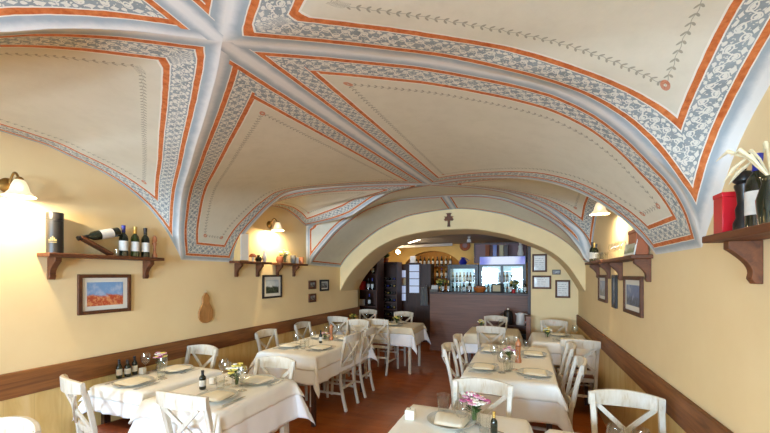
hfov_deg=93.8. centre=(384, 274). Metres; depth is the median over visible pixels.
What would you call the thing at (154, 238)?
mill
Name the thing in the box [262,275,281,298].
framed picture
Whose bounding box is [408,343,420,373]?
dining table
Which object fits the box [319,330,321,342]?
oil bottle
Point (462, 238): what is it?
ceiling
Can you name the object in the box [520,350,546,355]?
dinner plate
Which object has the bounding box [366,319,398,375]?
dining chair
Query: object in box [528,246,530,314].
post
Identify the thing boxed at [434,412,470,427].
napkin
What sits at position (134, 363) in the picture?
oil bottle
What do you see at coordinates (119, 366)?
oil bottle
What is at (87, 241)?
holder
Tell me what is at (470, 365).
dinner plate
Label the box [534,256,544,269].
print
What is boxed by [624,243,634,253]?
print
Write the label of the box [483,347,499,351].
napkin
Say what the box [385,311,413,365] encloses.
dining chair
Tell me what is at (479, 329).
dining chair
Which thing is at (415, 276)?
tall cabinet
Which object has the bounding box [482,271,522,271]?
shelf
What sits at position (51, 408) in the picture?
wainscoting
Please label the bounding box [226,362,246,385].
flower vase
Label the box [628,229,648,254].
case
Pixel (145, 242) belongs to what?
wine bottle
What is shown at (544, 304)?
wall
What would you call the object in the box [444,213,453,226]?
crucifix
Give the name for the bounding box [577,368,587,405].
dining table
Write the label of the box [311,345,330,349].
napkin
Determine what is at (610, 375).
wall
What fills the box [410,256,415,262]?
carton
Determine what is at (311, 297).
framed picture
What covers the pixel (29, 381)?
trim
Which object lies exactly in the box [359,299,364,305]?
box
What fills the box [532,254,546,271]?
certificate
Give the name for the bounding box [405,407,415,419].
cube
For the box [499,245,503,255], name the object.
gift box
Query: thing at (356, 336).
dining chair
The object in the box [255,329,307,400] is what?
dining chair
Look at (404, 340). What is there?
tablecloth
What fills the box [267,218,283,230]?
wall lamp
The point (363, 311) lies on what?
dining chair
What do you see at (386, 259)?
pot plant
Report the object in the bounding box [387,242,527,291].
wall
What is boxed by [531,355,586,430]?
dining chair
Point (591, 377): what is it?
dining chair
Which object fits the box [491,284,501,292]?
stand
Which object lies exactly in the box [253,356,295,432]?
dining chair
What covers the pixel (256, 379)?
napkin
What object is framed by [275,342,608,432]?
floor
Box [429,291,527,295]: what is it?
countertop
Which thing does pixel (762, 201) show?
vase
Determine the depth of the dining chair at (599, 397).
2.15 m
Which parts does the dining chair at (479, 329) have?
post, rail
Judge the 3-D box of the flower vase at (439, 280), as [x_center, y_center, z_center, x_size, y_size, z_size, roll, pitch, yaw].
[1.238,0.224,7.942,0.260,0.272,0.253,0,0,21]
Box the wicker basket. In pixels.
[473,287,486,291]
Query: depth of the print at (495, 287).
7.39 m
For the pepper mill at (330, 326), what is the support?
on the topper at (312, 360)
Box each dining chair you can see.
[0,416,40,432]
[60,374,132,432]
[156,390,213,432]
[184,344,217,368]
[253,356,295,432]
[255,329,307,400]
[294,321,337,390]
[310,332,360,411]
[328,316,348,334]
[331,326,376,397]
[346,319,369,378]
[359,309,376,354]
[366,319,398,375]
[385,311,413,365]
[441,342,459,401]
[452,377,512,416]
[453,333,467,375]
[476,326,505,347]
[484,315,507,327]
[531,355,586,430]
[540,319,571,388]
[557,339,600,423]
[558,342,575,397]
[588,389,665,432]
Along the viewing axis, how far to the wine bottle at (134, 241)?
3.07 m
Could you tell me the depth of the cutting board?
3.83 m
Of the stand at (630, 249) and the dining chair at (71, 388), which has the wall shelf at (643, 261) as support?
the stand at (630, 249)
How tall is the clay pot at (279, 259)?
0.090 m
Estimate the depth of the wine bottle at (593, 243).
4.12 m
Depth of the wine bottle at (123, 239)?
2.98 m
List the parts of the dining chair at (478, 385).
post, rail, post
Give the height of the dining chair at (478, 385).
0.909 m
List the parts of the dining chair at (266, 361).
post, rail, post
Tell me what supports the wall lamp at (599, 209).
attached to the wall at (704, 329)
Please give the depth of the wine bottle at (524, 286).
7.17 m
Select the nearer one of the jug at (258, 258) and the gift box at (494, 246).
the jug at (258, 258)
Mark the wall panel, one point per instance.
(479, 248)
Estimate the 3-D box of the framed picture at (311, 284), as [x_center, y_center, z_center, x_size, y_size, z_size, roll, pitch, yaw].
[-1.164,0.158,5.772,0.022,0.135,0.200,0,0,21]
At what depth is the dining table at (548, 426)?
2.81 m
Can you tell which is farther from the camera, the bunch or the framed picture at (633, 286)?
the framed picture at (633, 286)
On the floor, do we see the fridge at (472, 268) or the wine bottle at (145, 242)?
the fridge at (472, 268)
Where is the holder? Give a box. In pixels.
[81,236,113,254]
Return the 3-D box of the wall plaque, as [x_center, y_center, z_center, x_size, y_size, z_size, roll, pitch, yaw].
[2.870,-0.047,6.027,0.128,0.081,0.022,0,0,21]
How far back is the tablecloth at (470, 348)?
5.20 m
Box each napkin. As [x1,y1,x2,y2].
[114,377,150,386]
[161,365,190,371]
[200,390,234,402]
[242,375,273,383]
[277,343,298,346]
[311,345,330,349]
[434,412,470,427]
[471,363,493,369]
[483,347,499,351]
[523,369,546,376]
[524,351,542,355]
[550,332,565,335]
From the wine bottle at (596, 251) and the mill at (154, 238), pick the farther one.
the wine bottle at (596, 251)
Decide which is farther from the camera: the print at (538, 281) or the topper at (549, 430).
the print at (538, 281)
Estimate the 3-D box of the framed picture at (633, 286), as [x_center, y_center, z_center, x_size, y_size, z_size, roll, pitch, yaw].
[1.969,0.163,2.864,0.022,0.305,0.510,0,0,21]
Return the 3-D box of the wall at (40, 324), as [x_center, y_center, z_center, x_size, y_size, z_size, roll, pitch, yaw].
[-2.559,0.328,2.583,0.250,2.545,10.456,0,0,21]
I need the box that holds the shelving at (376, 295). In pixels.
[359,257,383,348]
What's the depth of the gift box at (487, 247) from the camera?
8.46 m
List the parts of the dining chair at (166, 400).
post, rail, post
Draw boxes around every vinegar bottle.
[124,359,130,376]
[199,370,205,389]
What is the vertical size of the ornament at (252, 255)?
0.100 m
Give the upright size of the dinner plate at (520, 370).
0.021 m
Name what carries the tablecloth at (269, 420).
on the dining table at (283, 429)
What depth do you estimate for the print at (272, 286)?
4.86 m
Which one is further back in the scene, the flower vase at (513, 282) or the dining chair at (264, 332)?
the flower vase at (513, 282)
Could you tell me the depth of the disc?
10.04 m
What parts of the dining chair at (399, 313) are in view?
rail, leg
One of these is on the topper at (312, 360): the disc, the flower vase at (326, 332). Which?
the flower vase at (326, 332)
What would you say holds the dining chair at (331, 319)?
on the floor
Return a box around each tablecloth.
[72,397,138,420]
[128,395,314,432]
[248,348,378,397]
[332,329,430,353]
[449,360,573,431]
[456,338,523,357]
[527,341,594,369]
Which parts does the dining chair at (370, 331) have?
leg, post, rail, post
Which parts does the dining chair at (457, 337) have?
rail, post, post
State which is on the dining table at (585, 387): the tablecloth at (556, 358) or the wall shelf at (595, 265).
the tablecloth at (556, 358)
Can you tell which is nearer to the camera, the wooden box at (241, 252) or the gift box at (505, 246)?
the wooden box at (241, 252)
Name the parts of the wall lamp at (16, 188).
plate, curved arm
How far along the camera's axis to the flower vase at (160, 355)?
3.19 m
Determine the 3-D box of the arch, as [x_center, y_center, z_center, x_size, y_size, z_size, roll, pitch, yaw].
[1.173,-0.424,6.285,4.000,1.452,0.760,0,0,21]
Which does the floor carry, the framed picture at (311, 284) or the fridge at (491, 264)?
the fridge at (491, 264)
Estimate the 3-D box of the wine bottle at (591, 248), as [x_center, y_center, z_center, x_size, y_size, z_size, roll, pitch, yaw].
[2.461,-0.270,4.277,0.061,0.241,0.060,0,0,21]
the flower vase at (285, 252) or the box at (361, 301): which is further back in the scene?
the box at (361, 301)
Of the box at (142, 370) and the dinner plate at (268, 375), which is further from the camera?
the box at (142, 370)
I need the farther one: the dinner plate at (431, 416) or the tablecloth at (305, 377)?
the tablecloth at (305, 377)
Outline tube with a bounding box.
[45,212,63,252]
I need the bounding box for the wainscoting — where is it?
[0,315,358,432]
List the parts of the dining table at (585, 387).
leg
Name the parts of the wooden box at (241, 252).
sliding lid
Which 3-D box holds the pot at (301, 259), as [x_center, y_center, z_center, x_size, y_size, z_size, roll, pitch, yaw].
[-1.246,-0.217,5.375,0.080,0.105,0.079,0,0,21]
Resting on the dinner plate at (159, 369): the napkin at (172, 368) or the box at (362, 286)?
the napkin at (172, 368)
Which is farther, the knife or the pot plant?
the pot plant
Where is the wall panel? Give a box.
[474,242,527,262]
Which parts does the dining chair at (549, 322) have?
rail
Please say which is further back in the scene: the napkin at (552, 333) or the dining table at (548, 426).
the napkin at (552, 333)
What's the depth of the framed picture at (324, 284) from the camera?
6.12 m
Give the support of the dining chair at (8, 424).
on the floor
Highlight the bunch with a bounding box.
[717,141,769,224]
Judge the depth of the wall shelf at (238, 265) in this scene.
4.26 m
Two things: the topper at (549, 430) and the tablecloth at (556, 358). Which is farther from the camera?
the tablecloth at (556, 358)
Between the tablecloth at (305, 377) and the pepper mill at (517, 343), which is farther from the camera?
the tablecloth at (305, 377)
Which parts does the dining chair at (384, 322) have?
rail, rail, seat frame, post, leg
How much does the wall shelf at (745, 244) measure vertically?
0.188 m
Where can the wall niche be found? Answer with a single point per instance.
(430, 255)
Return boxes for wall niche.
[417,252,459,289]
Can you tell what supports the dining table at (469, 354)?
on the floor
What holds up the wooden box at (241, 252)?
on the wall shelf at (238, 265)
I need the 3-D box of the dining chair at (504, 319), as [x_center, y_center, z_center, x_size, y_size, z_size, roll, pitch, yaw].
[1.812,1.149,5.941,0.402,0.909,0.557,0,0,21]
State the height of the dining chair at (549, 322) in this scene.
0.909 m
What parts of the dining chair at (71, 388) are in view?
rail, post, rail, post, seat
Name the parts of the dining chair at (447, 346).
rail, post, post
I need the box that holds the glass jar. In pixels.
[290,255,295,262]
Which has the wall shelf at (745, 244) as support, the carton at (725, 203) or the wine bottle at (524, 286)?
the carton at (725, 203)
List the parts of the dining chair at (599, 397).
post, rail, post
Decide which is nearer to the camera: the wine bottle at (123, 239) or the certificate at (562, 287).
the wine bottle at (123, 239)
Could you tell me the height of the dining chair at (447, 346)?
0.909 m
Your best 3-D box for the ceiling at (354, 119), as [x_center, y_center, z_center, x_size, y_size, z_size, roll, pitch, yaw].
[-0.726,-0.645,1.436,4.000,1.020,9.656,0,0,21]
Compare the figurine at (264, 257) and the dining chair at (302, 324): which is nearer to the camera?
the figurine at (264, 257)
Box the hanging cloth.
[420,285,427,305]
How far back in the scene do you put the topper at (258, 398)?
2.47 m
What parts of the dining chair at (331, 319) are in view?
rail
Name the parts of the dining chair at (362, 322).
post, rail, post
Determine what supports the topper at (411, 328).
on the tablecloth at (404, 340)
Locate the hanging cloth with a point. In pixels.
(424, 292)
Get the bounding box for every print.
[87,282,122,306]
[266,280,278,293]
[493,285,499,290]
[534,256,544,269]
[534,277,548,286]
[557,282,567,295]
[600,281,604,295]
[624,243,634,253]
[627,285,638,307]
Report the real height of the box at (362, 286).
0.190 m
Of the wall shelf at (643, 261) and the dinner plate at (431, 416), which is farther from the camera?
the wall shelf at (643, 261)
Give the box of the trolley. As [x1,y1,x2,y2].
[497,322,525,346]
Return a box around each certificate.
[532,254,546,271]
[532,276,550,288]
[555,280,569,297]
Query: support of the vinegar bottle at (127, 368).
on the topper at (167, 381)
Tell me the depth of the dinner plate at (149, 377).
2.84 m
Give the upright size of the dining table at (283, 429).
0.745 m
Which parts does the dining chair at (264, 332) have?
post, rail, post, leg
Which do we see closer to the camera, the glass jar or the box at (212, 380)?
the box at (212, 380)
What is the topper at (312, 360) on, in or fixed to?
on the tablecloth at (305, 377)
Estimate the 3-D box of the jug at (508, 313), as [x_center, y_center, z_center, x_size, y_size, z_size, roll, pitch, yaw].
[2.253,0.754,6.622,0.178,0.292,0.202,0,0,-31]
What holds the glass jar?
on the wall shelf at (279, 266)
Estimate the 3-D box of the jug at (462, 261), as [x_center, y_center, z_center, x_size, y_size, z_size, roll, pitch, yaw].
[1.906,-0.338,8.749,0.200,0.180,0.229,0,0,-32]
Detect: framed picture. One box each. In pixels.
[77,274,130,315]
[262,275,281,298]
[308,281,315,288]
[308,293,315,302]
[320,280,328,290]
[598,275,607,302]
[611,275,617,308]
[623,276,643,317]
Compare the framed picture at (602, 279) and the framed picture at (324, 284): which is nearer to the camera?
the framed picture at (602, 279)
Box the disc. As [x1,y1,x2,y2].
[460,243,470,250]
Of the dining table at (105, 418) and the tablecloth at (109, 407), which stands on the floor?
the dining table at (105, 418)
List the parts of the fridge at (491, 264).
door, door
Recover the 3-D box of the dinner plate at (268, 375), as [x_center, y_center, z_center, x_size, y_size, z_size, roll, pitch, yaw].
[-1.008,0.835,2.854,0.277,0.021,0.277,0,0,21]
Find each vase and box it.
[153,352,167,369]
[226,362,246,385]
[279,250,290,261]
[321,331,328,339]
[436,279,446,289]
[460,391,490,422]
[477,319,484,325]
[503,346,515,359]
[509,281,519,290]
[543,327,550,336]
[755,175,769,224]
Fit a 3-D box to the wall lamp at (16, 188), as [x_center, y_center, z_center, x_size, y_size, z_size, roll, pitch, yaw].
[-2.398,-0.592,2.346,0.222,0.168,0.164,0,0,21]
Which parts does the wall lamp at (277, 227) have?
plate, lamp shade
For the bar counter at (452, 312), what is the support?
on the floor
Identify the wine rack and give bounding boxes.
[384,262,401,320]
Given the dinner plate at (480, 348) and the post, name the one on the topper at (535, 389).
the dinner plate at (480, 348)
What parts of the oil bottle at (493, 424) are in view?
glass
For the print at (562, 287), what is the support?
attached to the certificate at (562, 287)
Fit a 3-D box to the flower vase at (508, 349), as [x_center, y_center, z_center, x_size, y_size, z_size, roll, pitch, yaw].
[1.223,0.773,3.530,0.131,0.145,0.132,0,0,29]
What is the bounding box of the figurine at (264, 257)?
[262,251,266,261]
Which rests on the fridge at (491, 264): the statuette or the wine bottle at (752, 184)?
the statuette
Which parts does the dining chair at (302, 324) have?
post, rail, post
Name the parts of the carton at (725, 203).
carton lid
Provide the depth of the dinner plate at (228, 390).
2.54 m
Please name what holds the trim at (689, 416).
attached to the wall at (704, 329)
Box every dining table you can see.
[101,413,110,423]
[280,423,286,432]
[311,363,363,426]
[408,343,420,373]
[468,353,475,363]
[546,423,551,430]
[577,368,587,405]
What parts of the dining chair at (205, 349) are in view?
post, rail, post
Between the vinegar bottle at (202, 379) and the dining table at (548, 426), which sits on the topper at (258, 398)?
the vinegar bottle at (202, 379)
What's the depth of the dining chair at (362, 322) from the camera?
5.64 m
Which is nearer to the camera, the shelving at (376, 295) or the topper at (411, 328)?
the topper at (411, 328)
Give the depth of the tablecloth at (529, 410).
2.79 m
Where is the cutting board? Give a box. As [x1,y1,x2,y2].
[198,291,212,322]
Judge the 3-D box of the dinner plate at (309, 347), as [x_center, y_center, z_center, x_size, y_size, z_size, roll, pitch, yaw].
[-0.743,0.835,4.136,0.277,0.021,0.277,0,0,21]
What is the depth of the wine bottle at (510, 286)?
7.27 m
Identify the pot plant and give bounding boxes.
[384,254,389,261]
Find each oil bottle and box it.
[116,359,121,378]
[132,356,137,374]
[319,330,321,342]
[490,411,497,432]
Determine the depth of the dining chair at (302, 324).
5.32 m
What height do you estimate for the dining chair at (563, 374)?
0.909 m
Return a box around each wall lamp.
[0,172,36,198]
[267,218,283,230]
[590,202,609,215]
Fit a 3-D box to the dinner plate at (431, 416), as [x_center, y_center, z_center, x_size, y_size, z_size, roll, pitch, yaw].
[0.379,0.835,2.064,0.277,0.021,0.277,0,0,21]
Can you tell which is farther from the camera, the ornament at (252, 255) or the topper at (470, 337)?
the topper at (470, 337)
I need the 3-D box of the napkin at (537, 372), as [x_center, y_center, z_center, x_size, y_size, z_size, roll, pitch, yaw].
[1.276,0.823,3.066,0.184,0.018,0.216,0,0,21]
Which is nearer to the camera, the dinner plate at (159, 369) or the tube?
the tube
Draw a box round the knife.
[222,396,244,405]
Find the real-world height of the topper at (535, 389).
0.171 m
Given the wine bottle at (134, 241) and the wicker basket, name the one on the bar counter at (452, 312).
the wicker basket
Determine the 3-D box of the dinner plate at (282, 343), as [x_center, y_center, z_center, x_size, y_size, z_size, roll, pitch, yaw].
[-1.126,0.835,4.254,0.277,0.021,0.277,0,0,21]
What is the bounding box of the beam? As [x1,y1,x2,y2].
[398,243,451,247]
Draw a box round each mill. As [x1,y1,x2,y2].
[152,236,156,257]
[329,324,332,339]
[515,339,521,362]
[732,168,751,229]
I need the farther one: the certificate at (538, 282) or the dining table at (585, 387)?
the certificate at (538, 282)
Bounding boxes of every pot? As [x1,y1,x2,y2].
[276,256,283,262]
[299,257,303,263]
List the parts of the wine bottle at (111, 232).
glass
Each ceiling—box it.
[0,0,769,266]
[404,234,515,244]
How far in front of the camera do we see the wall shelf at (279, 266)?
5.05 m
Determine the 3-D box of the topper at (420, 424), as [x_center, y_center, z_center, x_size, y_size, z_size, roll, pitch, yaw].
[0.356,0.953,1.860,0.853,0.211,0.973,0,0,21]
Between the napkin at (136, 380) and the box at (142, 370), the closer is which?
the napkin at (136, 380)
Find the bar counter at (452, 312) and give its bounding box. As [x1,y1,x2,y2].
[429,291,527,351]
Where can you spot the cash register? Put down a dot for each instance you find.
(434, 288)
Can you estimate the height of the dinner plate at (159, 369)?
0.021 m
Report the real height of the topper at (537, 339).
0.184 m
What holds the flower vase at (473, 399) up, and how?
on the topper at (420, 424)
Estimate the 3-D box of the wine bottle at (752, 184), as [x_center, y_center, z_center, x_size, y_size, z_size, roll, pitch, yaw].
[1.253,-0.281,1.211,0.064,0.253,0.063,0,0,21]
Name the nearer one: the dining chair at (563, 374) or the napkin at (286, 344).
the dining chair at (563, 374)
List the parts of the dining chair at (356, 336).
leg, post, rail, post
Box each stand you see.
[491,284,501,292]
[623,239,637,255]
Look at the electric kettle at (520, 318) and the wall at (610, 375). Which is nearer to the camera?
the wall at (610, 375)
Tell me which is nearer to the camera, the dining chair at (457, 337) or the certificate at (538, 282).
the dining chair at (457, 337)
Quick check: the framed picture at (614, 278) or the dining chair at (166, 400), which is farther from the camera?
the framed picture at (614, 278)
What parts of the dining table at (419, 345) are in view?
leg, leg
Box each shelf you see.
[37,252,163,279]
[229,261,271,276]
[272,263,307,276]
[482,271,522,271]
[585,260,610,278]
[602,254,652,281]
[702,222,769,283]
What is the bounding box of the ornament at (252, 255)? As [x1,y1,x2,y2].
[249,253,256,260]
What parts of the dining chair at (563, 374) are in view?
post, post, rail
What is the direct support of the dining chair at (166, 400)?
on the floor
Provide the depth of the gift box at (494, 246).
8.39 m
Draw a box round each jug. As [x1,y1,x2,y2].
[255,255,261,261]
[459,257,469,264]
[500,308,512,324]
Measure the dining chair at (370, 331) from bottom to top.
0.909 m
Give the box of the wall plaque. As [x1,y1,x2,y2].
[552,270,560,274]
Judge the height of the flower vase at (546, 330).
0.145 m
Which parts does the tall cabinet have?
pane, door, pane, pane, pane, pane, door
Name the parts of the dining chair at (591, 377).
post, seat frame, seat, rail, rail, post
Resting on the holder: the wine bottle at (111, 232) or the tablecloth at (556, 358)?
the wine bottle at (111, 232)
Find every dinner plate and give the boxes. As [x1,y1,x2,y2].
[112,376,154,386]
[157,364,192,371]
[197,389,237,401]
[239,374,275,384]
[277,343,301,347]
[308,344,332,349]
[427,410,475,429]
[468,362,498,370]
[478,347,503,351]
[518,368,552,376]
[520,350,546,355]
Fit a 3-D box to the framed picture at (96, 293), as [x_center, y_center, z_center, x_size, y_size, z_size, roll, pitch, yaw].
[-2.276,0.152,2.934,0.022,0.315,0.395,0,0,21]
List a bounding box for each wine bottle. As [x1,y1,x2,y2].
[76,227,120,240]
[119,225,127,255]
[130,227,139,256]
[141,228,149,256]
[509,281,512,292]
[523,281,526,292]
[589,242,593,261]
[592,243,595,260]
[594,244,598,260]
[744,153,764,227]
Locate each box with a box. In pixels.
[139,367,145,373]
[209,377,216,383]
[234,233,248,260]
[359,281,365,289]
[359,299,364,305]
[485,245,489,255]
[493,245,496,255]
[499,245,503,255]
[504,245,507,255]
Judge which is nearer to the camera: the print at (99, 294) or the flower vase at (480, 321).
the print at (99, 294)
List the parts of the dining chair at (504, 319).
rail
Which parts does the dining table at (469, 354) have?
leg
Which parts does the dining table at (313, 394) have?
leg, leg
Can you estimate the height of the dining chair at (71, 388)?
0.909 m
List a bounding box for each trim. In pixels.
[0,307,359,400]
[576,315,732,432]
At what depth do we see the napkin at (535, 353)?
3.76 m
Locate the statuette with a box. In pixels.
[517,243,523,255]
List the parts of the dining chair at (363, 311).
rail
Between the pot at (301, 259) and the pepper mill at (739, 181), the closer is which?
the pepper mill at (739, 181)
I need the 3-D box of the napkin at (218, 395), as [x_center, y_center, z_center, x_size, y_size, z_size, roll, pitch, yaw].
[-1.158,0.823,2.473,0.216,0.018,0.184,0,0,21]
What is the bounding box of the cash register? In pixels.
[430,285,438,291]
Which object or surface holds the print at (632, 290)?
attached to the framed picture at (633, 286)
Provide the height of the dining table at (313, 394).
0.745 m
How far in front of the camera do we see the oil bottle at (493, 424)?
1.86 m
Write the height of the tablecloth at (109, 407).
0.252 m
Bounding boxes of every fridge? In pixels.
[447,264,478,291]
[479,256,525,291]
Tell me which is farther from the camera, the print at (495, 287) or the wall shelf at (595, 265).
the print at (495, 287)
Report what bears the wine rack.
on the floor
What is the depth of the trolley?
6.42 m
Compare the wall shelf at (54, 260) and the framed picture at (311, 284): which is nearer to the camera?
the wall shelf at (54, 260)
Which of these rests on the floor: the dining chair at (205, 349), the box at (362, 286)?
the dining chair at (205, 349)
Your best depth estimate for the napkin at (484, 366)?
3.22 m
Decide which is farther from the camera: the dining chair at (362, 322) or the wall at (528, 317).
the wall at (528, 317)
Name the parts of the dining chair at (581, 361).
rail, post, post, rail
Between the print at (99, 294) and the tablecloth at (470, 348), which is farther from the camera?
the tablecloth at (470, 348)
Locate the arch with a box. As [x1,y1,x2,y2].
[340,209,584,291]
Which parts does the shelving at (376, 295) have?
shelf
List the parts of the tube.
tube lid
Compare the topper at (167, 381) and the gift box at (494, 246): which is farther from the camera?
the gift box at (494, 246)
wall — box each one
[0,131,358,374]
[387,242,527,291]
[526,315,530,346]
[531,247,577,369]
[577,327,685,432]
[578,86,769,432]
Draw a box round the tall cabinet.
[402,263,433,341]
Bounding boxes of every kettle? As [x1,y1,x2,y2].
[515,312,527,324]
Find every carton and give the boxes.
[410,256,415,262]
[713,191,736,233]
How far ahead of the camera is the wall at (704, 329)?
1.73 m
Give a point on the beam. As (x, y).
(442, 244)
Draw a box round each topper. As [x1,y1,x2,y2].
[78,367,222,405]
[128,372,304,432]
[248,334,374,377]
[333,321,426,336]
[388,404,532,432]
[451,344,568,412]
[460,327,522,345]
[528,332,595,357]
[545,429,574,432]

